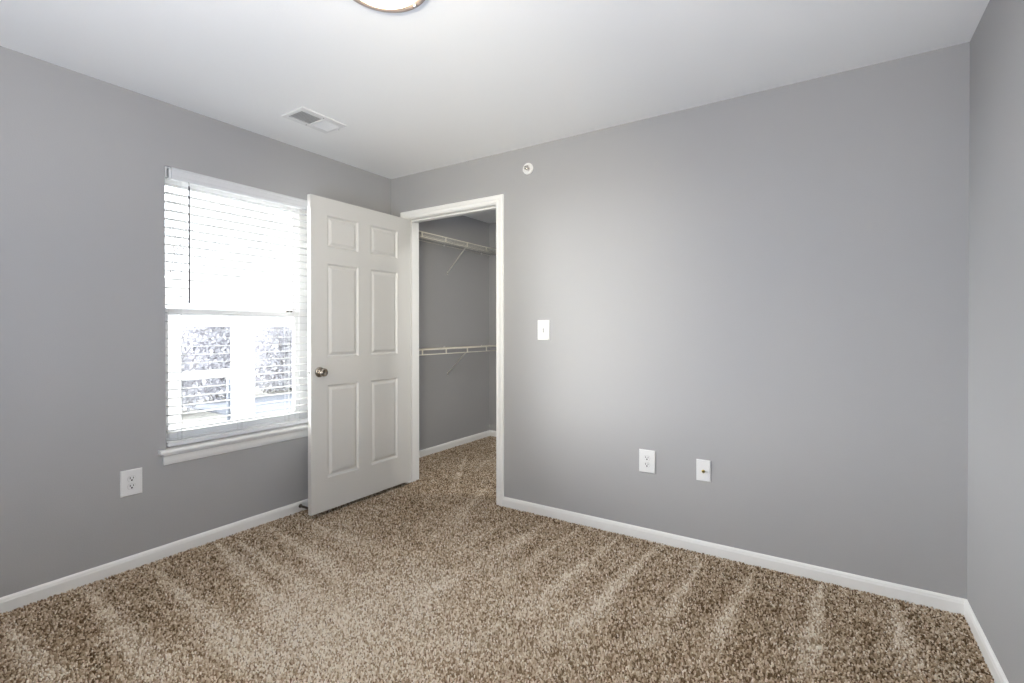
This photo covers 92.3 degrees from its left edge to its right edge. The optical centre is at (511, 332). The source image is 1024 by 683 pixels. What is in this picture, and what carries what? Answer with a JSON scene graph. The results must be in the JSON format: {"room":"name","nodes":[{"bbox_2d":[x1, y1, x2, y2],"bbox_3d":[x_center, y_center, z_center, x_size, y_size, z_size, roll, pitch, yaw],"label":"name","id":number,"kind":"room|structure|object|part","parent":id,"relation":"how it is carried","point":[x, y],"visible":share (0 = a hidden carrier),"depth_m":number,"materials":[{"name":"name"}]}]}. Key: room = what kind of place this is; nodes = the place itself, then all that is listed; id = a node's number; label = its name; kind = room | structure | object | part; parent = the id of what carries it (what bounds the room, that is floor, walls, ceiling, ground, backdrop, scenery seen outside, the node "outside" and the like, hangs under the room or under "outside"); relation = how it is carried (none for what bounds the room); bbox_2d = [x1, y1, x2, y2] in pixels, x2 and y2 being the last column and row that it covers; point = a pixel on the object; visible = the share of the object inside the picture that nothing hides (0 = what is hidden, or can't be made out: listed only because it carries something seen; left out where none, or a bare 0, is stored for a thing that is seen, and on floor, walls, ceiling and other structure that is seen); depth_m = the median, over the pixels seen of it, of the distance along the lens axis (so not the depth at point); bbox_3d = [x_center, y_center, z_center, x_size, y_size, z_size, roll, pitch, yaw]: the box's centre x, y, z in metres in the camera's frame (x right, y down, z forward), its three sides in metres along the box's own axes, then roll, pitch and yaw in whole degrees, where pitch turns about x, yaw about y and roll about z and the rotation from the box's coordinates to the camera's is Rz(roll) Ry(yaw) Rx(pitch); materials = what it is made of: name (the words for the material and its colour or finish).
{"room":"empty bedroom","nodes":[
{"label":"empty bedroom","id":0,"kind":"room"},
{"bbox_2d":[0,46,390,597],"bbox_3d":[-2.016,-0.012,2.542,0.150,2.450,3.570,0,0,33],"label":"wall","id":1,"kind":"structure","parent":0,"point":[84,159],"depth_m":2.40,"materials":[{"name":"grey paint"}]},
{"bbox_2d":[120,467,141,497],"bbox_3d":[-1.944,0.764,2.512,0.008,0.132,0.094,0,0,33],"label":"wall outlet","id":2,"kind":"object","parent":1,"relation":"attached to","point":[130,480],"visible":1,"depth_m":2.51,"materials":[{"name":"white plastic"}]},
{"bbox_2d":[127,475,135,481],"bbox_3d":[-1.942,0.745,2.511,0.001,0.029,0.036,0,0,33],"label":"receptacle","id":3,"kind":"object","parent":2,"relation":"attached to","point":[130,478],"depth_m":2.51,"materials":[{"name":"white plastic"}]},
{"bbox_2d":[128,483,135,489],"bbox_3d":[-1.942,0.784,2.511,0.004,0.029,0.036,0,0,33],"label":"receptacle","id":4,"kind":"object","parent":2,"relation":"attached to","point":[131,486],"depth_m":2.51,"materials":[{"name":"white plastic"}]},
{"bbox_2d":[0,499,307,614],"bbox_3d":[-1.915,1.175,2.555,0.012,0.074,3.450,0,0,33],"label":"baseboard","id":5,"kind":"structure","parent":1,"relation":"attached to","point":[10,602],"depth_m":2.52,"materials":[{"name":"white paint"}]},
{"bbox_2d":[158,179,307,464],"bbox_3d":[-1.656,-0.097,3.061,0.188,1.608,1.006,0,0,33],"label":"window","id":6,"kind":"structure","parent":1,"relation":"in","point":[191,451],"depth_m":3.17,"materials":[{"name":"white plastic"}]},
{"bbox_3d":[-1.736,-0.487,3.069,0.026,0.764,0.824,0,0,33],"label":"sash","id":7,"kind":"part","parent":6,"relation":"part of","materials":[{"name":"white plastic"}]},
{"bbox_3d":[-1.709,0.224,3.056,0.030,0.726,0.824,0,0,33],"label":"sash","id":8,"kind":"part","parent":6,"relation":"part of","materials":[{"name":"white plastic"}]},
{"bbox_3d":[-1.627,0.635,3.047,0.120,0.022,1.006,0,0,33],"label":"sill","id":9,"kind":"part","parent":6,"relation":"part of","materials":[{"name":"white paint"}]},
{"bbox_2d":[165,166,307,446],"bbox_3d":[-1.630,-0.141,3.032,0.080,1.515,0.906,0,0,33],"label":"window blind","id":10,"kind":"object","parent":6,"relation":"attached to","point":[175,174],"visible":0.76,"depth_m":2.94,"materials":[{"name":"white plastic"}]},
{"bbox_3d":[-1.843,-0.120,2.725,0.056,1.458,0.002,0,0,33],"label":"ladder cord","id":11,"kind":"part","parent":10,"relation":"part of","materials":[{"name":"white fabric"}]},
{"bbox_3d":[-1.839,-0.124,2.732,0.002,1.450,0.002,0,0,-12],"label":"lift cord","id":12,"kind":"part","parent":10,"relation":"part of","materials":[{"name":"white fabric"}]},
{"bbox_3d":[-1.637,0.605,3.046,0.052,0.024,0.894,0,0,33],"label":"rail","id":13,"kind":"part","parent":10,"relation":"part of","materials":[{"name":"white plastic"}]},
{"bbox_3d":[-1.664,-0.121,3.001,0.056,1.458,0.002,0,0,33],"label":"ladder cord","id":14,"kind":"part","parent":10,"relation":"part of","materials":[{"name":"white fabric"}]},
{"bbox_3d":[-1.660,-0.125,3.007,0.002,1.450,0.002,0,0,18],"label":"lift cord","id":15,"kind":"part","parent":10,"relation":"part of","materials":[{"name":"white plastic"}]},
{"bbox_3d":[-1.493,-0.123,3.263,0.056,1.458,0.002,0,0,33],"label":"ladder cord","id":16,"kind":"part","parent":10,"relation":"part of","materials":[{"name":"white fabric"}]},
{"bbox_3d":[-1.489,-0.127,3.270,0.002,1.450,0.002,0,0,18],"label":"lift cord","id":17,"kind":"part","parent":10,"relation":"part of","materials":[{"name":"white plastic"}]},
{"bbox_2d":[419,215,488,450],"bbox_3d":[-0.730,-0.028,5.043,0.120,2.450,1.777,0,0,33],"label":"wall","id":18,"kind":"structure","parent":0,"point":[454,306],"depth_m":5.12,"materials":[{"name":"grey paint"}]},
{"bbox_2d":[419,430,489,457],"bbox_3d":[-0.706,1.161,4.964,0.012,0.074,1.657,0,0,33],"label":"baseboard","id":19,"kind":"structure","parent":18,"relation":"attached to","point":[441,447],"depth_m":5.10,"materials":[{"name":"white paint"}]},
{"bbox_2d":[419,231,495,274],"bbox_3d":[-0.577,-0.745,4.875,0.316,0.302,1.646,0,0,33],"label":"wire shelf","id":20,"kind":"object","parent":18,"relation":"attached to","point":[422,232],"visible":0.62,"depth_m":4.86,"materials":[{"name":"beige metal"}]},
{"bbox_3d":[-0.455,-0.842,4.793,0.008,0.008,1.641,0,0,33],"label":"hanging rod","id":21,"kind":"part","parent":20,"relation":"part of","materials":[{"name":"white metal"}]},
{"bbox_3d":[-0.455,-0.885,4.793,0.008,0.008,1.641,0,0,33],"label":"rail","id":22,"kind":"part","parent":20,"relation":"part of","materials":[{"name":"white metal"}]},
{"bbox_2d":[419,345,495,375],"bbox_3d":[-0.576,0.287,4.881,0.316,0.302,1.646,0,0,33],"label":"wire shelf","id":23,"kind":"object","parent":18,"relation":"attached to","point":[481,346],"visible":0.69,"depth_m":4.87,"materials":[{"name":"beige metal"}]},
{"bbox_3d":[-0.455,0.190,4.799,0.008,0.008,1.641,0,0,33],"label":"hanging rod","id":24,"kind":"part","parent":23,"relation":"part of","materials":[{"name":"white metal"}]},
{"bbox_3d":[-0.455,0.147,4.799,0.008,0.008,1.641,0,0,33],"label":"rail","id":25,"kind":"part","parent":23,"relation":"part of","materials":[{"name":"white metal"}]},
{"bbox_2d":[489,223,495,430],"bbox_3d":[0.766,-0.029,5.059,2.370,2.450,0.120,0,0,33],"label":"wall","id":26,"kind":"structure","parent":0,"point":[492,226],"depth_m":5.63,"materials":[{"name":"grey paint"}]},
{"bbox_2d":[490,430,495,436],"bbox_3d":[0.680,1.160,5.043,2.250,0.074,0.012,0,0,33],"label":"baseboard","id":27,"kind":"structure","parent":26,"relation":"attached to","point":[492,433],"depth_m":5.62,"materials":[{"name":"white paint"}]},
{"bbox_2d":[0,0,989,223],"bbox_3d":[-0.099,-1.298,2.421,4.030,0.120,5.472,0,0,33],"label":"ceiling","id":28,"kind":"structure","parent":0,"point":[435,84],"depth_m":2.20,"materials":[{"name":"white paint"}]},
{"bbox_2d":[281,107,346,133],"bbox_3d":[-1.149,-1.230,2.866,0.200,0.021,0.292,0,0,33],"label":"ceiling vent","id":29,"kind":"object","parent":28,"relation":"in","point":[307,117],"visible":1,"depth_m":2.85,"materials":[{"name":"white metal"}]},
{"bbox_2d":[353,0,424,12],"bbox_3d":[-0.448,-1.204,1.707,0.318,0.058,0.318,0,0,33],"label":"ceiling light","id":30,"kind":"object","parent":28,"relation":"attached to","point":[388,6],"visible":1,"depth_m":1.80,"materials":[{"name":"white glass"}]},
{"bbox_3d":[-0.448,-1.196,1.707,0.253,0.042,0.253,0,0,33],"label":"lamp shade","id":31,"kind":"part","parent":30,"relation":"part of","materials":[{"name":"white glass"}]},
{"bbox_2d":[0,436,993,682],"bbox_3d":[-0.097,1.206,2.436,3.800,0.012,5.242,0,0,33],"label":"floor","id":32,"kind":"structure","parent":0,"point":[427,579],"depth_m":2.09,"materials":[{"name":"beige carpet"}]},
{"bbox_2d":[391,42,969,598],"bbox_3d":[0.391,-0.017,3.180,4.030,2.450,0.125,0,0,33],"label":"wall","id":33,"kind":"structure","parent":0,"point":[770,288],"depth_m":2.53,"materials":[{"name":"grey paint"}]},
{"bbox_2d":[307,194,410,515],"bbox_3d":[-1.047,0.140,3.528,0.148,2.055,0.922,0,0,33],"label":"door","id":34,"kind":"structure","parent":33,"relation":"in","point":[358,258],"depth_m":3.44,"materials":[{"name":"white paint"}]},
{"bbox_3d":[-1.219,0.255,3.170,0.046,0.054,0.054,0,0,33],"label":"knob","id":35,"kind":"part","parent":34,"relation":"part of","materials":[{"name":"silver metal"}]},
{"bbox_2d":[400,194,503,505],"bbox_3d":[-0.439,0.121,3.711,0.986,2.158,0.144,0,0,33],"label":"door frame","id":36,"kind":"structure","parent":33,"relation":"attached to","point":[498,200],"depth_m":3.60,"materials":[{"name":"white paint"}]},
{"bbox_2d":[523,163,532,174],"bbox_3d":[0.100,-1.095,3.268,0.076,0.076,0.034,0,0,33],"label":"sprinkler head","id":37,"kind":"object","parent":33,"relation":"attached to","point":[528,167],"visible":1,"depth_m":3.27},
{"bbox_2d":[538,320,549,339],"bbox_3d":[0.204,-0.018,3.217,0.090,0.132,0.018,0,0,33],"label":"light switch","id":38,"kind":"object","parent":33,"relation":"attached to","point":[543,325],"visible":1,"depth_m":3.21,"materials":[{"name":"white plastic"}]},
{"bbox_2d":[639,449,654,473],"bbox_3d":[0.783,0.745,2.850,0.094,0.132,0.008,0,0,33],"label":"wall outlet","id":39,"kind":"object","parent":33,"relation":"attached to","point":[646,457],"visible":1,"depth_m":2.85,"materials":[{"name":"white plastic"}]},
{"bbox_2d":[696,459,710,481],"bbox_3d":[1.041,0.751,2.677,0.074,0.116,0.018,0,0,33],"label":"plate","id":40,"kind":"object","parent":33,"relation":"attached to","point":[703,467],"visible":1,"depth_m":2.68,"materials":[{"name":"white plastic"}]},
{"bbox_2d":[503,497,965,614],"bbox_3d":[0.943,1.173,2.747,2.386,0.074,0.012,0,0,33],"label":"baseboard","id":41,"kind":"structure","parent":33,"relation":"attached to","point":[918,596],"depth_m":2.53,"materials":[{"name":"white paint"}]},
{"bbox_2d":[967,0,1023,682],"bbox_3d":[1.023,-0.002,0.566,0.120,2.450,3.570,0,0,33],"label":"wall","id":42,"kind":"structure","parent":0,"point":[995,522],"depth_m":1.73,"materials":[{"name":"grey paint"}]},
{"bbox_2d":[964,599,1008,682],"bbox_3d":[1.000,1.185,0.659,0.012,0.074,3.450,0,0,33],"label":"baseboard","id":43,"kind":"structure","parent":42,"relation":"attached to","point":[990,659],"depth_m":1.83,"materials":[{"name":"white paint"}]},
{"label":"outside","id":44,"kind":"structure","parent":0,"visible":0},
{"bbox_2d":[182,349,291,426],"bbox_3d":[-15.754,1.717,18.387,39.550,0.300,52.000,0,0,33],"label":"ground","id":45,"kind":"structure","parent":44,"point":[185,417],"depth_m":9.71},
{"bbox_2d":[181,330,200,411],"bbox_3d":[-7.168,0.721,9.530,1.832,1.816,1.854,0,0,33],"label":"shrub","id":46,"kind":"object","parent":45,"relation":"on","point":[185,384],"visible":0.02,"depth_m":9.77,"materials":[{"name":"grey plant"}]},
{"bbox_2d":[165,201,239,272],"bbox_3d":[-9.049,-0.977,14.347,2.596,5.228,3.997,0,0,-34],"label":"bare tree","id":47,"kind":"object","parent":45,"relation":"on","point":[185,219],"visible":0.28,"depth_m":13.39,"materials":[{"name":"grey plant"}]},
{"bbox_2d":[181,326,230,402],"bbox_3d":[-7.385,0.377,11.751,2.180,2.471,2.186,0,0,33],"label":"shrub","id":48,"kind":"object","parent":45,"relation":"on","point":[208,332],"visible":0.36,"depth_m":11.31,"materials":[{"name":"grey plant"}]},
{"bbox_2d":[165,243,291,428],"bbox_3d":[-3.304,0.273,6.011,0.350,2.720,2.900,0,0,33],"label":"porch","id":49,"kind":"object","parent":45,"relation":"on","point":[174,328],"visible":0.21,"depth_m":5.92,"materials":[{"name":"white paint"}]},
{"bbox_3d":[-3.796,0.781,5.304,0.140,1.712,0.352,0,0,33],"label":"post","id":50,"kind":"part","parent":49,"relation":"part of","materials":[{"name":"white paint"}]},
{"bbox_3d":[-3.550,0.483,5.671,0.070,0.095,0.535,0,0,33],"label":"rail","id":51,"kind":"part","parent":49,"relation":"part of","materials":[{"name":"white paint"}]},
{"bbox_3d":[-3.310,0.777,6.051,0.140,1.712,0.222,0,0,33],"label":"post","id":52,"kind":"part","parent":49,"relation":"part of","materials":[{"name":"white paint"}]},
{"bbox_2d":[226,377,230,419],"bbox_3d":[-4.236,1.135,7.434,0.140,0.980,0.140,0,0,33],"label":"bollard","id":53,"kind":"object","parent":45,"relation":"on","point":[228,387],"visible":0.3,"depth_m":7.37,"materials":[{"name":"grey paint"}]},
{"bbox_2d":[255,327,291,392],"bbox_3d":[-6.390,0.319,13.652,2.184,2.568,2.164,0,0,33],"label":"shrub","id":54,"kind":"object","parent":45,"relation":"on","point":[265,331],"visible":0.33,"depth_m":13.04,"materials":[{"name":"grey plant"}]},
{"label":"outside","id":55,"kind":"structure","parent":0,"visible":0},
{"bbox_2d":[183,392,292,415],"bbox_3d":[-4.194,1.589,10.988,5.000,0.030,3.800,0,0,33],"label":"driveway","id":56,"kind":"structure","parent":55,"point":[207,406],"depth_m":10.68,"materials":[{"name":"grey concrete"}]}
]}

